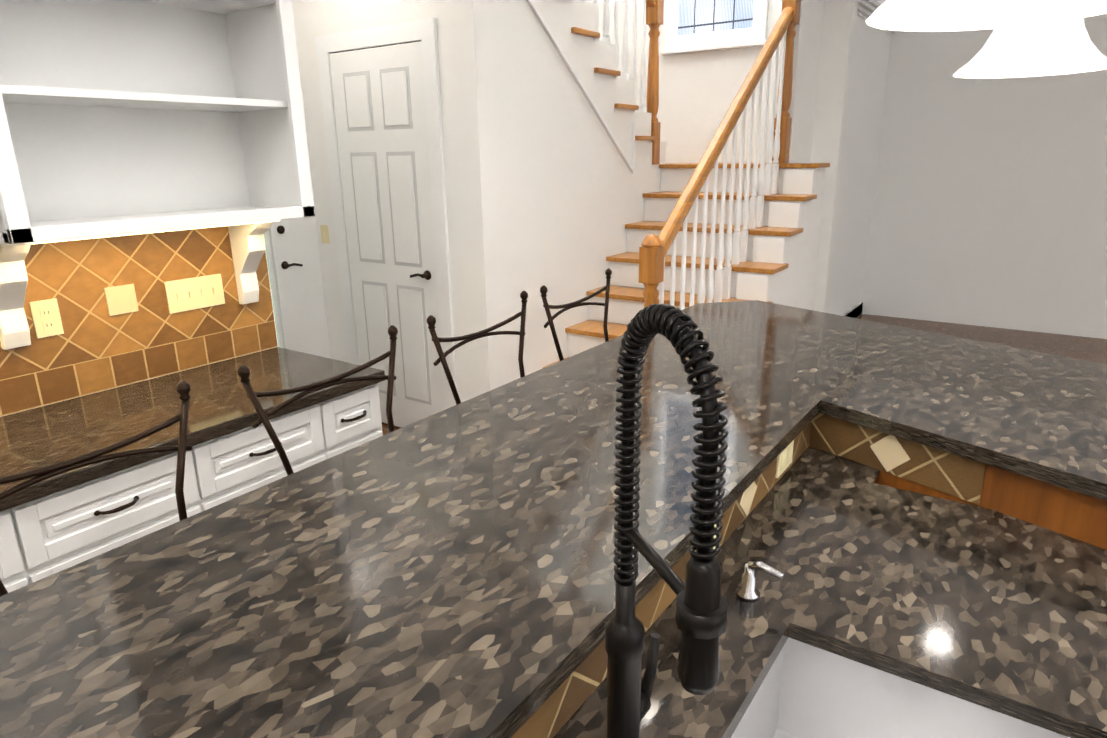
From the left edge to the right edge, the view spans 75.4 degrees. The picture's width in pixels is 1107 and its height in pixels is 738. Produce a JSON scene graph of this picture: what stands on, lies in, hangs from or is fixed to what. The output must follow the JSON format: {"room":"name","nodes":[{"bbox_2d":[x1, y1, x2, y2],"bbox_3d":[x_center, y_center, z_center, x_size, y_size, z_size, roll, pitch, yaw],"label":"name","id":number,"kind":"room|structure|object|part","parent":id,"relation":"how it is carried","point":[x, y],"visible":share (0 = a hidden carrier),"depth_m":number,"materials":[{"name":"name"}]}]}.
{"room":"kitchen","nodes":[
{"label":"kitchen","id":0,"kind":"room"},
{"bbox_2d":[0,226,277,416],"bbox_3d":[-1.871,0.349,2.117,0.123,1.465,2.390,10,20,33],"label":"tiled wall","id":1,"kind":"structure","parent":0,"point":[94,347],"depth_m":2.46,"materials":[{"name":"brown tile"}]},
{"bbox_2d":[29,274,224,337],"bbox_3d":[-1.766,-0.102,2.024,0.014,0.145,1.784,10,20,33],"label":"light switches","id":2,"kind":"object","parent":1,"relation":"attached to","point":[187,294],"depth_m":2.47,"materials":[{"name":"beige plastic"}]},
{"bbox_2d":[292,0,502,402],"bbox_3d":[-1.418,-2.142,3.359,1.570,5.600,1.540,10,20,33],"label":"wall","id":3,"kind":"structure","parent":0,"point":[463,40],"depth_m":3.97,"materials":[{"name":"white paint"}]},
{"bbox_2d":[264,89,330,358],"bbox_3d":[-1.406,-0.812,4.146,0.890,2.600,0.700,10,20,33],"label":"exterior door","id":4,"kind":"structure","parent":3,"relation":"in","point":[295,273],"depth_m":4.60,"materials":[{"name":"white wood"}]},
{"bbox_2d":[315,18,456,427],"bbox_3d":[-0.998,-0.740,4.277,0.950,2.375,0.066,10,20,33],"label":"hall door","id":5,"kind":"structure","parent":3,"relation":"in","point":[381,98],"depth_m":4.20,"materials":[{"name":"white wood"}]},
{"bbox_2d":[489,0,677,384],"bbox_3d":[0.377,-1.277,4.952,0.100,2.975,2.580,10,20,33],"label":"wall","id":6,"kind":"structure","parent":0,"point":[571,188],"depth_m":4.35,"materials":[{"name":"white paint"}]},
{"bbox_2d":[526,0,635,172],"bbox_3d":[0.133,-1.786,4.334,0.020,1.202,1.520,10,20,33],"label":"trim","id":7,"kind":"structure","parent":6,"relation":"attached to","point":[547,30],"depth_m":4.46,"materials":[{"name":"white wood"}]},
{"bbox_2d":[589,0,857,312],"bbox_3d":[0.386,-2.508,4.486,2.490,5.600,2.940,10,20,33],"label":"wall","id":8,"kind":"structure","parent":0,"point":[698,91],"depth_m":5.57,"materials":[{"name":"white paint"}]},
{"bbox_2d":[660,0,768,54],"bbox_3d":[1.227,-3.245,5.335,0.880,1.600,0.050,10,20,33],"label":"window","id":9,"kind":"structure","parent":8,"relation":"in","point":[699,25],"depth_m":5.52,"materials":[{"name":"clear glass"}]},
{"bbox_2d":[844,0,895,317],"bbox_3d":[2.480,-1.602,6.110,0.091,2.870,2.990,10,20,33],"label":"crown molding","id":10,"kind":"structure","parent":8,"relation":"attached to","point":[866,9],"depth_m":5.93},
{"bbox_2d":[382,314,1106,434],"bbox_3d":[0.963,1.595,0.698,12.500,0.100,15.000,10,20,33],"label":"floor","id":11,"kind":"structure","parent":0,"point":[1086,348],"depth_m":6.62,"materials":[{"name":"brown wood"}]},
{"bbox_2d":[0,380,191,595],"bbox_3d":[-0.837,0.694,1.534,0.463,1.202,0.530,10,20,33],"label":"stool","id":12,"kind":"object","parent":11,"relation":"on","point":[183,388],"visible":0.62,"depth_m":1.61,"materials":[{"name":"brown metal"}]},
{"bbox_2d":[0,0,384,592],"bbox_3d":[-1.986,-0.025,1.083,0.706,2.868,4.036,10,20,33],"label":"tall cabinet","id":13,"kind":"object","parent":11,"relation":"on","point":[125,117],"visible":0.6,"depth_m":2.28,"materials":[{"name":"white wood"}]},
{"bbox_2d":[237,325,397,474],"bbox_3d":[-0.465,0.533,2.049,0.463,1.202,0.530,10,20,33],"label":"stool","id":14,"kind":"object","parent":11,"relation":"on","point":[243,372],"visible":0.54,"depth_m":1.98,"materials":[{"name":"brown metal"}]},
{"bbox_2d":[426,291,527,404],"bbox_3d":[-0.086,0.370,2.572,0.463,1.202,0.530,10,20,33],"label":"stool","id":15,"kind":"object","parent":11,"relation":"on","point":[431,322],"visible":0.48,"depth_m":2.52,"materials":[{"name":"brown metal"}]},
{"bbox_2d":[0,300,1106,737],"bbox_3d":[0.541,0.771,1.458,2.021,1.055,3.678,10,20,33],"label":"kitchen island","id":16,"kind":"object","parent":11,"relation":"on","point":[918,518],"visible":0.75,"depth_m":1.26,"materials":[{"name":"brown stone"}]},
{"bbox_2d":[605,304,727,737],"bbox_3d":[0.130,0.242,0.795,0.191,0.649,0.216,10,20,33],"label":"faucet","id":17,"kind":"object","parent":16,"relation":"on","point":[701,612],"visible":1,"depth_m":0.69,"materials":[{"name":"black metal"}]},
{"bbox_2d":[736,561,783,600],"bbox_3d":[0.376,0.385,1.306,0.083,0.075,0.043,10,20,33],"label":"soap dispenser","id":18,"kind":"object","parent":16,"relation":"on","point":[747,590],"visible":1,"depth_m":1.31,"materials":[{"name":"silver metal"}]},
{"bbox_2d":[540,268,611,360],"bbox_3d":[0.272,0.217,3.066,0.463,1.202,0.530,10,20,33],"label":"stool","id":19,"kind":"object","parent":11,"relation":"on","point":[565,307],"visible":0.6,"depth_m":3.03,"materials":[{"name":"brown metal"}]},
{"bbox_2d":[543,0,829,367],"bbox_3d":[0.444,-1.800,4.740,2.278,4.096,2.577,10,20,33],"label":"staircase","id":20,"kind":"structure","parent":11,"relation":"on","point":[691,210],"depth_m":4.67,"materials":[{"name":"brown wood"}]},
{"bbox_3d":[0.225,-2.517,4.343,0.109,2.488,1.831,10,20,33],"label":"rail","id":21,"kind":"part","parent":20,"relation":"part of","materials":[{"name":"brown wood"}]},
{"bbox_3d":[1.031,-0.960,4.287,0.109,2.731,2.011,10,20,33],"label":"rail","id":22,"kind":"part","parent":20,"relation":"part of","materials":[{"name":"brown wood"}]},
{"bbox_2d":[736,169,824,309],"bbox_3d":[1.239,-0.413,4.476,0.199,1.568,2.110,10,20,33],"label":"wall","id":23,"kind":"structure","parent":0,"point":[792,284],"depth_m":4.76,"materials":[{"name":"white paint"}]},
{"bbox_2d":[776,0,1106,338],"bbox_3d":[5.946,-0.997,3.917,8.620,2.870,3.010,10,20,33],"label":"wall","id":24,"kind":"structure","parent":0,"point":[976,201],"depth_m":6.74,"materials":[{"name":"white paint"}]},
{"bbox_2d":[845,302,862,317],"bbox_3d":[0.210,0.582,3.716,0.385,0.130,10.380,10,20,33],"label":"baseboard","id":25,"kind":"structure","parent":24,"relation":"attached to","point":[846,315],"depth_m":7.40,"materials":[{"name":"black"}]},
{"bbox_3d":[0.900,-2.556,-0.548,12.500,2.830,15.000,10,20,33],"label":"ceiling","id":26,"kind":"structure","parent":0,"visible":0},
{"bbox_2d":[866,0,1106,31],"bbox_3d":[0.452,-0.868,0.589,0.254,1.042,0.254,10,20,33],"label":"pendant light","id":27,"kind":"object","parent":26,"relation":"hanging from","point":[929,15],"visible":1,"depth_m":0.82,"materials":[{"name":"white glass"}]},
{"bbox_3d":[0.459,-0.405,0.728,0.062,0.064,0.061,10,20,33],"label":"bulb","id":28,"kind":"part","parent":27,"relation":"part of","materials":[{"name":"white glass"}]},
{"bbox_2d":[953,18,1106,77],"bbox_3d":[0.878,-1.052,1.180,0.254,1.042,0.254,10,20,33],"label":"pendant light","id":29,"kind":"object","parent":26,"relation":"hanging from","point":[1058,48],"visible":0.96,"depth_m":1.26,"materials":[{"name":"white glass"}]}
]}

